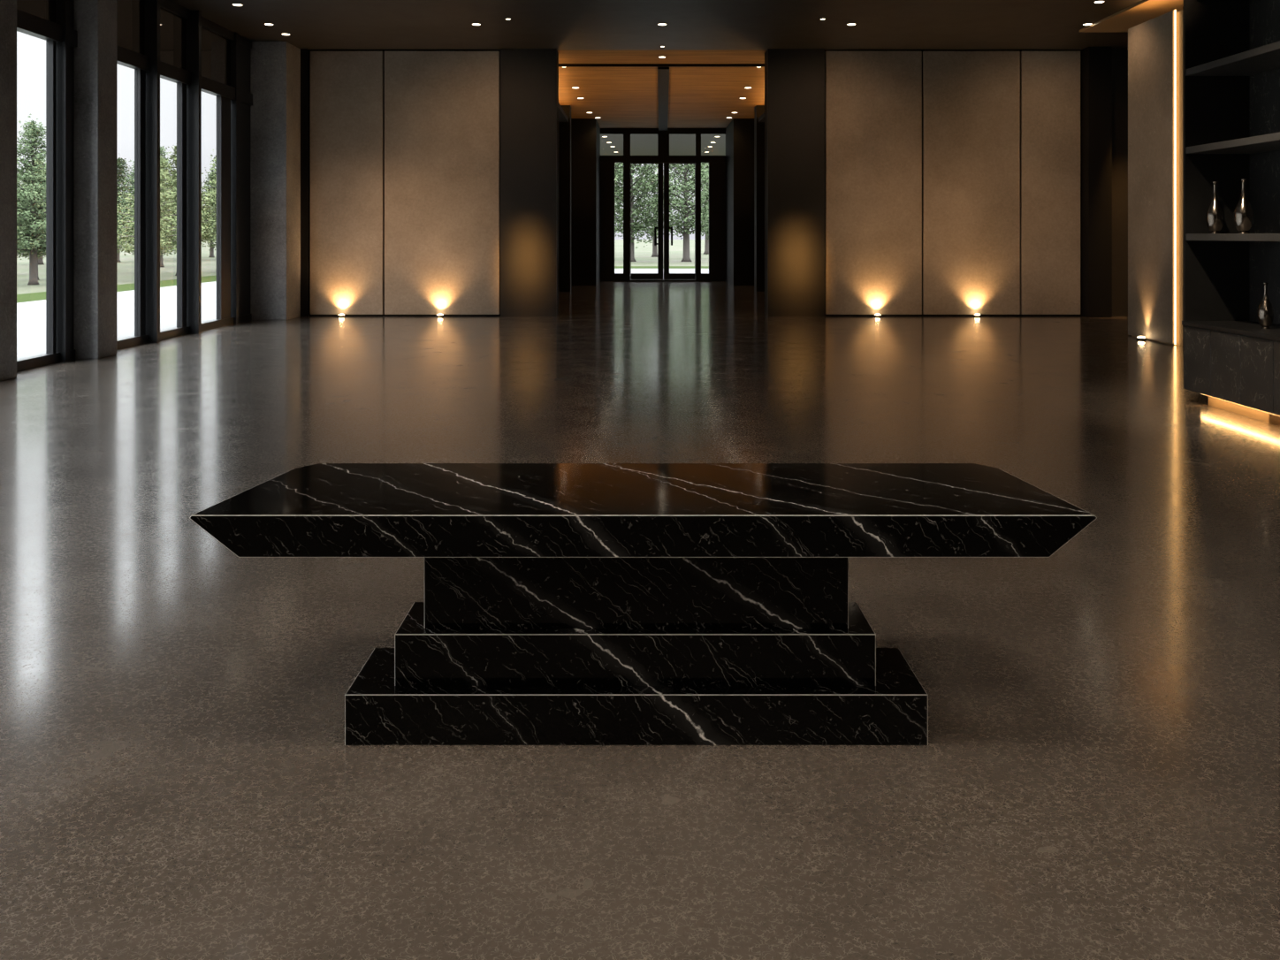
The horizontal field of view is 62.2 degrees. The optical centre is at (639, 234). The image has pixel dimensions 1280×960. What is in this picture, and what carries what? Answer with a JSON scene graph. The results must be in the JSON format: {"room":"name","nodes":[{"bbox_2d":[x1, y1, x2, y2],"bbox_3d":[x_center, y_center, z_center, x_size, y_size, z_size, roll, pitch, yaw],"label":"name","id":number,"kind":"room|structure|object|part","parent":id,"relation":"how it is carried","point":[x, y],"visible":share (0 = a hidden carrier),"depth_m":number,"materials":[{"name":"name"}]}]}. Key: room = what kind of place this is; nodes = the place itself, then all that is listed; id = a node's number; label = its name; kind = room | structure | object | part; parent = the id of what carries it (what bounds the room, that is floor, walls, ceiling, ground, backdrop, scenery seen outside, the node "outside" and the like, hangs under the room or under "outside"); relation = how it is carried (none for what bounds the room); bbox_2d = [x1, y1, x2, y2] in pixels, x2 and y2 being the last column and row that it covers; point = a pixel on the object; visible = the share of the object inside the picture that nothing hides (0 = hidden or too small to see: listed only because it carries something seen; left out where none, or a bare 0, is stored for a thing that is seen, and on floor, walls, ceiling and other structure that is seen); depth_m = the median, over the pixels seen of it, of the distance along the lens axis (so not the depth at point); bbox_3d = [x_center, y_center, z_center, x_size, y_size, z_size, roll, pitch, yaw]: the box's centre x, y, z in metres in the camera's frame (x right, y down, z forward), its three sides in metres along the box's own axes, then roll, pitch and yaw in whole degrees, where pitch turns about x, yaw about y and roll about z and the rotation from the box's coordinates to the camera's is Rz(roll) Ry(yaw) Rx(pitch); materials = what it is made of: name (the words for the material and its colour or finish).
{"room":"lobby","nodes":[
{"label":"lobby","id":0,"kind":"room"},
{"bbox_2d":[0,0,16,380],"bbox_3d":[-7.280,-1.000,11.610,0.640,5.200,0.500,0,0,0],"label":"pillar","id":1,"kind":"structure","parent":0,"point":[8,8],"depth_m":11.67,"materials":[{"name":"stone"}]},
{"bbox_2d":[73,0,117,358],"bbox_3d":[-7.280,-1.000,13.875,0.640,5.200,0.510,0,0,0],"label":"pillar","id":2,"kind":"structure","parent":0,"point":[95,21],"depth_m":13.62,"materials":[{"name":"concrete"}]},
{"bbox_2d":[250,41,300,319],"bbox_3d":[-7.150,-1.000,20.350,1.100,5.200,1.100,0,0,0],"label":"pillar","id":3,"kind":"structure","parent":0,"point":[275,66],"depth_m":19.80,"materials":[{"name":"concrete"}]},
{"bbox_2d":[309,50,558,316],"bbox_3d":[-4.610,-1.150,20.910,5.980,5.500,0.380,0,0,0],"label":"wall","id":4,"kind":"structure","parent":0,"point":[383,315],"depth_m":20.72,"materials":[{"name":"black paint"}]},
{"bbox_2d":[300,48,309,316],"bbox_3d":[-6.530,-1.000,20.670,0.140,5.200,0.100,0,0,0],"label":"pillar","id":5,"kind":"structure","parent":4,"relation":"attached to","point":[304,52],"depth_m":20.62,"materials":[{"name":"black paint"}]},
{"bbox_2d":[310,51,383,314],"bbox_3d":[-5.720,-1.002,20.686,1.416,5.135,0.063,0,0,0],"label":"wall panel","id":6,"kind":"object","parent":4,"relation":"attached to","point":[346,87],"visible":1,"depth_m":20.66,"materials":[{"name":"beige paint"}]},
{"bbox_2d":[384,51,499,314],"bbox_3d":[-3.860,-1.002,20.686,2.236,5.135,0.063,0,0,0],"label":"wall panel","id":7,"kind":"object","parent":4,"relation":"attached to","point":[442,108],"visible":1,"depth_m":20.66,"materials":[{"name":"beige paint"}]},
{"bbox_2d":[500,48,556,316],"bbox_3d":[-2.165,-1.000,20.660,1.090,5.200,0.120,0,0,0],"label":"pillar","id":8,"kind":"structure","parent":0,"point":[528,76],"depth_m":20.60,"materials":[{"name":"brown metal"}]},
{"bbox_2d":[558,121,559,291],"bbox_3d":[-2.425,-1.000,28.550,0.350,5.200,14.900,0,0,0],"label":"wall","id":9,"kind":"structure","parent":0,"point":[559,122],"depth_m":29.51,"materials":[{"name":"black paint"}]},
{"bbox_2d":[558,103,568,121],"bbox_3d":[-2.125,-3.180,25.350,0.250,0.120,8.400,0,0,0],"label":"trim","id":10,"kind":"structure","parent":9,"relation":"attached to","point":[562,117],"depth_m":28.07,"materials":[{"name":"black paint"}]},
{"bbox_2d":[559,105,571,291],"bbox_3d":[-2.100,-1.000,29.850,0.300,5.200,0.500,0,0,0],"label":"pillar","id":11,"kind":"structure","parent":9,"relation":"attached to","point":[565,127],"depth_m":29.60,"materials":[{"name":"black paint"}]},
{"bbox_2d":[558,63,764,67],"bbox_3d":[0.650,-3.575,22.460,5.800,0.050,0.080,0,0,0],"label":"trim","id":12,"kind":"structure","parent":9,"relation":"attached to","point":[560,64],"depth_m":22.42,"materials":[{"name":"black paint"}]},
{"bbox_2d":[571,118,600,285],"bbox_3d":[-1.805,-1.000,34.550,0.890,5.200,3.100,0,0,0],"label":"wall","id":13,"kind":"structure","parent":0,"point":[585,133],"depth_m":33.00,"materials":[{"name":"black paint"}]},
{"bbox_2d":[600,128,725,281],"bbox_3d":[0.775,-1.000,36.045,4.270,5.200,0.150,0,0,0],"label":"door frame","id":14,"kind":"structure","parent":13,"relation":"attached to","point":[717,163],"depth_m":36.00,"materials":[{"name":"black metal"}]},
{"bbox_2d":[663,162,695,279],"bbox_3d":[1.345,-0.445,35.995,1.080,3.960,0.190,0,0,0],"label":"door","id":15,"kind":"structure","parent":13,"relation":"in","point":[666,275],"depth_m":36.00,"materials":[{"name":"black metal"}]},
{"bbox_3d":[1.048,0.060,35.950,0.135,0.640,0.100,0,0,0],"label":"handle","id":16,"kind":"part","parent":15,"relation":"part of","materials":[{"name":"black paint"}]},
{"bbox_2d":[0,281,1279,959],"bbox_3d":[1.500,1.750,14.780,18.200,0.300,42.560,0,0,0],"label":"floor","id":17,"kind":"structure","parent":0,"point":[1097,775],"depth_m":3.70,"materials":[{"name":"concrete"}]},
{"bbox_2d":[16,0,77,371],"bbox_3d":[-7.280,-1.000,12.740,0.200,5.200,1.760,0,0,0],"label":"window","id":18,"kind":"structure","parent":17,"relation":"on","point":[51,21],"depth_m":13.26,"materials":[{"name":"black metal"}]},
{"bbox_3d":[-7.308,-3.035,12.560,0.008,0.850,1.400,0,0,0],"label":"transom pane","id":19,"kind":"part","parent":18,"relation":"part of","materials":[{"name":"brown metal"}]},
{"bbox_2d":[117,0,159,349],"bbox_3d":[-7.250,-1.000,14.935,0.260,5.200,1.610,0,0,0],"label":"window","id":20,"kind":"structure","parent":17,"relation":"on","point":[138,20],"depth_m":15.58,"materials":[{"name":"black metal"}]},
{"bbox_3d":[-7.308,-3.035,14.885,0.008,0.850,1.510,0,0,0],"label":"transom pane","id":21,"kind":"part","parent":20,"relation":"part of","materials":[{"name":"black glass"}]},
{"bbox_3d":[-7.290,-1.000,14.935,0.140,5.200,1.610,0,0,0],"label":"frame","id":22,"kind":"part","parent":20,"relation":"part of","materials":[{"name":"black metal"}]},
{"bbox_2d":[160,0,201,340],"bbox_3d":[-7.240,-1.000,16.455,0.280,5.200,1.430,0,0,0],"label":"window","id":23,"kind":"structure","parent":17,"relation":"on","point":[180,27],"depth_m":17.07,"materials":[{"name":"black metal"}]},
{"bbox_3d":[-7.308,-3.035,16.405,0.008,0.850,1.330,0,0,0],"label":"transom pane","id":24,"kind":"part","parent":23,"relation":"part of","materials":[{"name":"black glass"}]},
{"bbox_2d":[201,16,252,330],"bbox_3d":[-7.290,-1.000,18.485,0.180,5.200,2.630,0,0,0],"label":"window","id":25,"kind":"structure","parent":17,"relation":"on","point":[225,54],"depth_m":18.91,"materials":[{"name":"black metal"}]},
{"bbox_3d":[-7.308,-3.035,18.045,0.008,0.850,1.750,0,0,0],"label":"transom pane","id":26,"kind":"part","parent":25,"relation":"part of","materials":[{"name":"black glass"}]},
{"bbox_2d":[189,463,1097,745],"bbox_3d":[0.010,1.225,3.575,2.748,0.750,0.730,0,0,0],"label":"stone table","id":27,"kind":"object","parent":17,"relation":"on","point":[564,604],"visible":1,"depth_m":3.39,"materials":[{"name":"stone"}]},
{"bbox_2d":[973,313,981,317],"bbox_3d":[6.530,1.572,20.540,0.150,0.056,0.150,0,0,0],"label":"uplight","id":28,"kind":"object","parent":17,"relation":"on","point":[975,315],"visible":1,"depth_m":20.49,"materials":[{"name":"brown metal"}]},
{"bbox_2d":[1135,335,1146,340],"bbox_3d":[7.585,1.572,16.050,0.150,0.056,0.150,0,0,0],"label":"uplight","id":29,"kind":"object","parent":17,"relation":"on","point":[1140,338],"visible":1,"depth_m":16.00,"materials":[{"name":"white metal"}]},
{"bbox_2d":[1183,325,1255,419],"bbox_3d":[5.520,1.234,9.668,0.640,0.732,0.957,0,0,0],"label":"base cabinet","id":30,"kind":"object","parent":17,"relation":"on","point":[1211,357],"visible":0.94,"depth_m":9.64,"materials":[{"name":"black stone"}]},
{"bbox_3d":[5.210,1.175,9.911,0.019,0.606,0.472,0,0,0],"label":"door","id":31,"kind":"part","parent":30,"relation":"part of","materials":[{"name":"black stone"}]},
{"bbox_3d":[5.210,1.175,9.430,0.019,0.606,0.474,0,0,0],"label":"door","id":32,"kind":"part","parent":30,"relation":"part of","materials":[{"name":"black stone"}]},
{"bbox_2d":[1240,335,1279,426],"bbox_3d":[5.520,1.234,8.710,0.640,0.732,0.960,0,0,0],"label":"base cabinet","id":33,"kind":"object","parent":17,"relation":"on","point":[1260,358],"visible":1,"depth_m":8.89,"materials":[{"name":"black stone"}]},
{"bbox_3d":[5.210,1.175,8.470,0.019,0.606,0.474,0,0,0],"label":"door","id":34,"kind":"part","parent":33,"relation":"part of","materials":[{"name":"black stone"}]},
{"bbox_3d":[5.520,1.234,7.750,0.640,0.732,0.960,0,0,0],"label":"base cabinet","id":35,"kind":"object","parent":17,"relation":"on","visible":0},
{"bbox_2d":[1181,320,1279,341],"bbox_3d":[5.515,0.847,8.710,0.660,0.041,2.880,0,0,0],"label":"countertop","id":36,"kind":"structure","parent":35,"relation":"on","point":[1247,328],"depth_m":9.48,"materials":[{"name":"black stone"}]},
{"bbox_2d":[1183,0,1279,325],"bbox_3d":[5.522,-1.385,8.710,0.645,4.420,2.880,0,0,0],"label":"bookcase","id":37,"kind":"object","parent":36,"relation":"on","point":[1231,48],"visible":1,"depth_m":10.12,"materials":[{"name":"black wood"}]},
{"bbox_2d":[1205,181,1224,233],"bbox_3d":[5.400,-0.251,9.960,0.156,0.492,0.156,0,0,0],"label":"vase","id":38,"kind":"object","parent":37,"relation":"on","point":[1215,215],"visible":0.98,"depth_m":9.92,"materials":[{"name":"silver metal"}]},
{"bbox_3d":[5.522,-1.385,10.135,0.645,4.420,0.030,0,0,0],"label":"panel","id":39,"kind":"part","parent":37,"relation":"part of","materials":[{"name":"black wood"}]},
{"bbox_3d":[5.510,-1.542,8.710,0.610,0.065,2.820,0,0,0],"label":"shelf","id":40,"kind":"part","parent":37,"relation":"part of","materials":[{"name":"wood"}]},
{"bbox_3d":[5.510,-0.797,8.710,0.610,0.065,2.820,0,0,0],"label":"shelf","id":41,"kind":"part","parent":37,"relation":"part of","materials":[{"name":"wood"}]},
{"bbox_3d":[5.510,0.028,8.710,0.610,0.065,2.820,0,0,0],"label":"shelf","id":42,"kind":"part","parent":37,"relation":"part of","materials":[{"name":"wood"}]},
{"bbox_2d":[1234,178,1253,233],"bbox_3d":[5.400,-0.251,9.490,0.156,0.492,0.156,0,0,0],"label":"vase","id":43,"kind":"object","parent":37,"relation":"on","point":[1243,212],"visible":0.98,"depth_m":9.45,"materials":[{"name":"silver metal"}]},
{"bbox_3d":[5.830,-1.385,8.710,0.030,4.420,2.820,0,0,0],"label":"panel","id":44,"kind":"part","parent":37,"relation":"part of","materials":[{"name":"black wood"}]},
{"bbox_2d":[1257,281,1273,328],"bbox_3d":[5.480,0.624,9.290,0.128,0.403,0.128,0,0,0],"label":"vase","id":45,"kind":"object","parent":36,"relation":"on","point":[1265,313],"visible":1,"depth_m":9.26,"materials":[{"name":"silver metal"}]},
{"bbox_2d":[630,162,662,279],"bbox_3d":[0.235,-0.445,35.995,1.120,3.960,0.190,0,0,0],"label":"door","id":46,"kind":"structure","parent":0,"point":[659,275],"depth_m":36.00,"materials":[{"name":"black metal"}]},
{"bbox_3d":[0.552,0.060,35.950,0.135,0.640,0.100,0,0,0],"label":"handle","id":47,"kind":"part","parent":46,"relation":"part of","materials":[{"name":"black paint"}]},
{"bbox_2d":[169,0,1142,155],"bbox_3d":[1.490,-3.750,21.150,18.220,0.300,55.300,0,0,0],"label":"ceiling","id":48,"kind":"structure","parent":0,"point":[313,25],"depth_m":18.99,"materials":[{"name":"paint"}]},
{"bbox_2d":[230,2,243,6],"bbox_3d":[-6.300,-3.593,16.600,0.188,0.014,0.188,0,0,0],"label":"recessed light","id":49,"kind":"object","parent":48,"relation":"in","point":[232,3],"visible":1,"depth_m":16.59,"materials":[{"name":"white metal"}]},
{"bbox_2d":[263,22,274,25],"bbox_3d":[-6.350,-3.593,18.150,0.188,0.014,0.188,0,0,0],"label":"recessed light","id":50,"kind":"object","parent":48,"relation":"in","point":[267,24],"visible":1,"depth_m":18.12,"materials":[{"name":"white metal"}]},
{"bbox_2d":[280,32,291,35],"bbox_3d":[-6.360,-3.593,19.050,0.188,0.014,0.188,0,0,0],"label":"recessed light","id":51,"kind":"object","parent":48,"relation":"in","point":[283,34],"visible":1,"depth_m":19.01,"materials":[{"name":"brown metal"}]},
{"bbox_2d":[471,22,481,25],"bbox_3d":[-2.800,-3.593,18.150,0.188,0.014,0.188,0,0,0],"label":"recessed light","id":52,"kind":"object","parent":48,"relation":"in","point":[474,24],"visible":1,"depth_m":18.12,"materials":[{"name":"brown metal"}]},
{"bbox_2d":[656,22,667,25],"bbox_3d":[0.380,-3.593,18.150,0.188,0.014,0.188,0,0,0],"label":"recessed light","id":53,"kind":"object","parent":48,"relation":"in","point":[659,24],"visible":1,"depth_m":18.12,"materials":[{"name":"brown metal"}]},
{"bbox_2d":[657,67,669,130],"bbox_3d":[0.625,-3.550,29.251,0.300,0.100,13.509,0,0,1],"label":"trim","id":54,"kind":"structure","parent":48,"relation":"attached to","point":[663,72],"depth_m":27.01,"materials":[{"name":"black paint"}]},
{"bbox_2d":[845,22,857,25],"bbox_3d":[3.620,-3.593,18.150,0.188,0.014,0.188,0,0,0],"label":"recessed light","id":55,"kind":"object","parent":48,"relation":"in","point":[848,24],"visible":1,"depth_m":18.12,"materials":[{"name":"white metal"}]},
{"bbox_2d":[1081,22,1093,25],"bbox_3d":[7.660,-3.593,18.150,0.188,0.014,0.188,0,0,0],"label":"recessed light","id":56,"kind":"object","parent":48,"relation":"in","point":[1084,24],"visible":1,"depth_m":18.12,"materials":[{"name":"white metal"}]},
{"bbox_2d":[1092,0,1105,3],"bbox_3d":[7.100,-3.593,16.400,0.188,0.014,0.188,0,0,0],"label":"recessed light","id":57,"kind":"object","parent":48,"relation":"in","point":[1097,1],"visible":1,"depth_m":16.36,"materials":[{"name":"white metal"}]},
{"bbox_2d":[1079,0,1183,32],"bbox_3d":[8.670,-3.580,16.150,1.860,0.040,5.100,0,0,0],"label":"trim","id":58,"kind":"structure","parent":48,"relation":"attached to","point":[1144,11],"depth_m":17.33,"materials":[{"name":"brown wood"}]},
{"bbox_2d":[725,118,754,285],"bbox_3d":[3.230,-1.000,34.550,0.640,5.200,3.100,0,0,0],"label":"wall","id":59,"kind":"structure","parent":0,"point":[740,132],"depth_m":33.00,"materials":[{"name":"black paint"}]},
{"bbox_2d":[754,118,754,285],"bbox_3d":[3.725,-1.000,28.550,0.350,5.200,14.900,0,0,0],"label":"wall","id":60,"kind":"structure","parent":0,"point":[754,118],"depth_m":32.90,"materials":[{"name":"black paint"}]},
{"bbox_2d":[754,105,764,291],"bbox_3d":[3.400,-1.000,29.850,0.300,5.200,0.500,0,0,0],"label":"pillar","id":61,"kind":"structure","parent":60,"relation":"attached to","point":[759,110],"depth_m":29.60,"materials":[{"name":"black paint"}]},
{"bbox_2d":[758,112,764,121],"bbox_3d":[3.425,-3.180,25.350,0.250,0.120,8.400,0,0,0],"label":"trim","id":62,"kind":"structure","parent":60,"relation":"attached to","point":[761,118],"depth_m":28.91,"materials":[{"name":"black paint"}]},
{"bbox_2d":[767,48,824,316],"bbox_3d":[3.035,-1.000,20.660,1.110,5.200,0.120,0,0,0],"label":"pillar","id":63,"kind":"structure","parent":0,"point":[796,77],"depth_m":20.60,"materials":[{"name":"brown metal"}]},
{"bbox_2d":[764,50,1127,316],"bbox_3d":[6.540,-1.150,20.910,8.120,5.500,0.380,0,0,0],"label":"wall","id":64,"kind":"structure","parent":0,"point":[1119,58],"depth_m":20.72,"materials":[{"name":"brown metal"}]},
{"bbox_2d":[825,51,921,314],"bbox_3d":[4.555,-1.002,20.686,1.866,5.135,0.063,0,0,0],"label":"wall panel","id":65,"kind":"object","parent":64,"relation":"attached to","point":[873,99],"visible":1,"depth_m":20.66,"materials":[{"name":"beige paint"}]},
{"bbox_2d":[922,51,1020,314],"bbox_3d":[6.460,-1.002,20.686,1.876,5.135,0.063,0,0,0],"label":"wall panel","id":66,"kind":"object","parent":64,"relation":"attached to","point":[971,99],"visible":1,"depth_m":20.66,"materials":[{"name":"beige paint"}]},
{"bbox_2d":[1020,51,1080,314],"bbox_3d":[8.005,-1.002,20.686,1.146,5.135,0.063,0,0,0],"label":"wall panel","id":67,"kind":"object","parent":64,"relation":"attached to","point":[1050,80],"visible":1,"depth_m":20.66,"materials":[{"name":"beige paint"}]},
{"bbox_2d":[1081,46,1112,317],"bbox_3d":[8.830,-1.000,20.535,0.440,5.200,0.370,0,0,0],"label":"pillar","id":68,"kind":"structure","parent":0,"point":[1096,62],"depth_m":20.35,"materials":[{"name":"black paint"}]},
{"bbox_2d":[1131,9,1182,346],"bbox_3d":[7.880,-0.800,13.450,0.280,4.800,6.500,0,0,0],"label":"wall","id":69,"kind":"structure","parent":0,"point":[1179,14],"depth_m":15.21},
{"bbox_2d":[1127,10,1173,343],"bbox_3d":[7.710,-0.825,16.000,0.060,4.810,1.400,0,0,0],"label":"wall panel","id":70,"kind":"object","parent":69,"relation":"attached to","point":[1150,42],"visible":1,"depth_m":15.90,"materials":[{"name":"beige paint"}]},
{"bbox_2d":[1173,9,1176,344],"bbox_3d":[7.707,-0.820,15.275,0.015,4.820,0.026,0,0,0],"label":"light strip","id":71,"kind":"object","parent":69,"relation":"attached to","point":[1175,11],"visible":1,"depth_m":15.26,"materials":[{"name":"white plastic"}]},
{"bbox_2d":[1182,6,1183,347],"bbox_3d":[7.720,-0.815,12.620,0.040,4.830,4.840,0,0,0],"label":"wall","id":72,"kind":"structure","parent":0,"point":[1183,6],"depth_m":15.04,"materials":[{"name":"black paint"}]},
{"label":"outside","id":73,"kind":"structure","parent":0,"visible":0},
{"bbox_2d":[16,239,708,294],"bbox_3d":[0.000,1.880,85.000,440.000,0.440,470.000,0,0,0],"label":"lawn","id":74,"kind":"structure","parent":73,"point":[125,269],"depth_m":61.29,"materials":[{"name":"green plant"}]},
{"bbox_2d":[16,113,45,285],"bbox_3d":[-19.867,-1.145,34.509,3.728,5.610,4.366,0,0,16],"label":"tree","id":75,"kind":"object","parent":74,"relation":"on","point":[33,232],"visible":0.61,"depth_m":34.51,"materials":[{"name":"green plant"}]},
{"bbox_2d":[16,160,45,280],"bbox_3d":[-21.996,-0.587,38.578,2.872,4.493,3.130,0,0,16],"label":"tree","id":76,"kind":"object","parent":74,"relation":"on","point":[26,254],"visible":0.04,"depth_m":38.46,"materials":[{"name":"green plant"}]},
{"bbox_2d":[30,160,45,264],"bbox_3d":[-32.900,-1.416,58.175,3.932,6.151,4.286,0,0,-9],"label":"tree","id":77,"kind":"object","parent":74,"relation":"on","point":[41,261],"visible":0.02,"depth_m":58.09,"materials":[{"name":"green plant"}]},
{"bbox_2d":[117,157,133,262],"bbox_3d":[-30.649,-1.566,62.920,5.020,6.451,4.287,0,0,1],"label":"tree","id":78,"kind":"object","parent":74,"relation":"on","point":[120,171],"visible":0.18,"depth_m":62.76,"materials":[{"name":"green plant"}]},
{"bbox_2d":[117,160,134,252],"bbox_3d":[-21.406,-0.865,45.254,3.355,5.049,3.929,0,0,1],"label":"tree","id":79,"kind":"object","parent":74,"relation":"on","point":[131,180],"visible":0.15,"depth_m":45.07,"materials":[{"name":"green plant"}]},
{"bbox_2d":[117,145,202,266],"bbox_3d":[-24.523,-1.566,53.405,5.020,6.451,4.287,0,0,6],"label":"tree","id":80,"kind":"object","parent":74,"relation":"on","point":[163,148],"visible":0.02,"depth_m":53.37,"materials":[{"name":"green plant"}]},
{"bbox_2d":[117,152,211,258],"bbox_3d":[-17.461,-0.726,38.411,3.582,4.772,3.709,0,0,-17],"label":"tree","id":81,"kind":"object","parent":74,"relation":"on","point":[164,233],"visible":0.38,"depth_m":38.17,"materials":[{"name":"green plant"}]},
{"bbox_2d":[126,145,216,275],"bbox_3d":[-18.383,-1.148,42.422,3.913,5.616,3.590,0,0,-27],"label":"tree","id":82,"kind":"object","parent":74,"relation":"on","point":[174,171],"visible":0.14,"depth_m":42.29,"materials":[{"name":"green plant"}]},
{"bbox_2d":[201,149,216,251],"bbox_3d":[-18.011,-1.282,46.373,4.099,5.884,3.761,0,0,-42],"label":"tree","id":83,"kind":"object","parent":74,"relation":"on","point":[212,193],"visible":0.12,"depth_m":46.01,"materials":[{"name":"green plant"}]},
{"bbox_2d":[201,167,216,257],"bbox_3d":[-30.822,-1.566,76.724,4.709,6.451,5.105,0,0,44],"label":"tree","id":84,"kind":"object","parent":74,"relation":"on","point":[211,253],"visible":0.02,"depth_m":76.45,"materials":[{"name":"green plant"}]},
{"bbox_2d":[201,155,216,236],"bbox_3d":[-27.496,-1.986,70.380,4.846,7.293,5.675,0,0,23],"label":"tree","id":85,"kind":"object","parent":74,"relation":"on","point":[213,184],"visible":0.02,"depth_m":69.62,"materials":[{"name":"green plant"}]},
{"bbox_2d":[614,162,639,236],"bbox_3d":[-2.685,-2.108,70.035,5.636,7.536,5.831,0,0,40],"label":"tree","id":86,"kind":"object","parent":74,"relation":"on","point":[614,163],"visible":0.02,"depth_m":69.88,"materials":[{"name":"green plant"}]},
{"bbox_2d":[614,162,676,261],"bbox_3d":[-0.603,-2.185,63.783,5.752,7.690,5.318,0,0,37],"label":"tree","id":87,"kind":"object","parent":74,"relation":"on","point":[619,169],"visible":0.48,"depth_m":63.58,"materials":[{"name":"green plant"}]},
{"bbox_2d":[632,166,682,257],"bbox_3d":[1.294,-1.800,78.049,4.860,6.921,5.324,0,0,-16],"label":"tree","id":88,"kind":"object","parent":74,"relation":"on","point":[651,232],"visible":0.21,"depth_m":77.82,"materials":[{"name":"green plant"}]},
{"bbox_2d":[634,162,708,261],"bbox_3d":[2.714,-2.307,63.955,5.933,7.933,6.138,0,0,-10],"label":"tree","id":89,"kind":"object","parent":74,"relation":"on","point":[683,203],"visible":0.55,"depth_m":63.63,"materials":[{"name":"green broad leaves"},{"name":"bark"}]},
{"bbox_2d":[671,162,708,254],"bbox_3d":[5.663,-2.703,88.057,6.306,8.726,6.651,0,0,-11],"label":"tree","id":90,"kind":"object","parent":74,"relation":"on","point":[706,241],"visible":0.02,"depth_m":87.78,"materials":[{"name":"green plant"}]},
{"bbox_2d":[686,162,708,239],"bbox_3d":[5.412,-1.993,71.007,5.052,7.305,5.464,0,0,21],"label":"tree","id":91,"kind":"object","parent":74,"relation":"on","point":[704,175],"visible":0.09,"depth_m":70.53,"materials":[{"name":"green plant"}]},
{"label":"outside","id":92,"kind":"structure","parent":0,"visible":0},
{"bbox_2d":[16,268,708,359],"bbox_3d":[-1.600,1.760,10.000,27.200,0.280,80.000,0,0,0],"label":"terrace","id":93,"kind":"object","parent":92,"point":[31,316],"visible":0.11,"depth_m":21.72,"materials":[{"name":"white concrete"}]},
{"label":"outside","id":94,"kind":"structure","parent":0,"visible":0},
{"bbox_2d":[16,266,708,303],"bbox_3d":[-1.700,1.765,30.000,31.400,0.270,100.000,0,0,0],"label":"verge","id":95,"kind":"structure","parent":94,"point":[34,296],"depth_m":34.02,"materials":[{"name":"green plant"}]}
]}

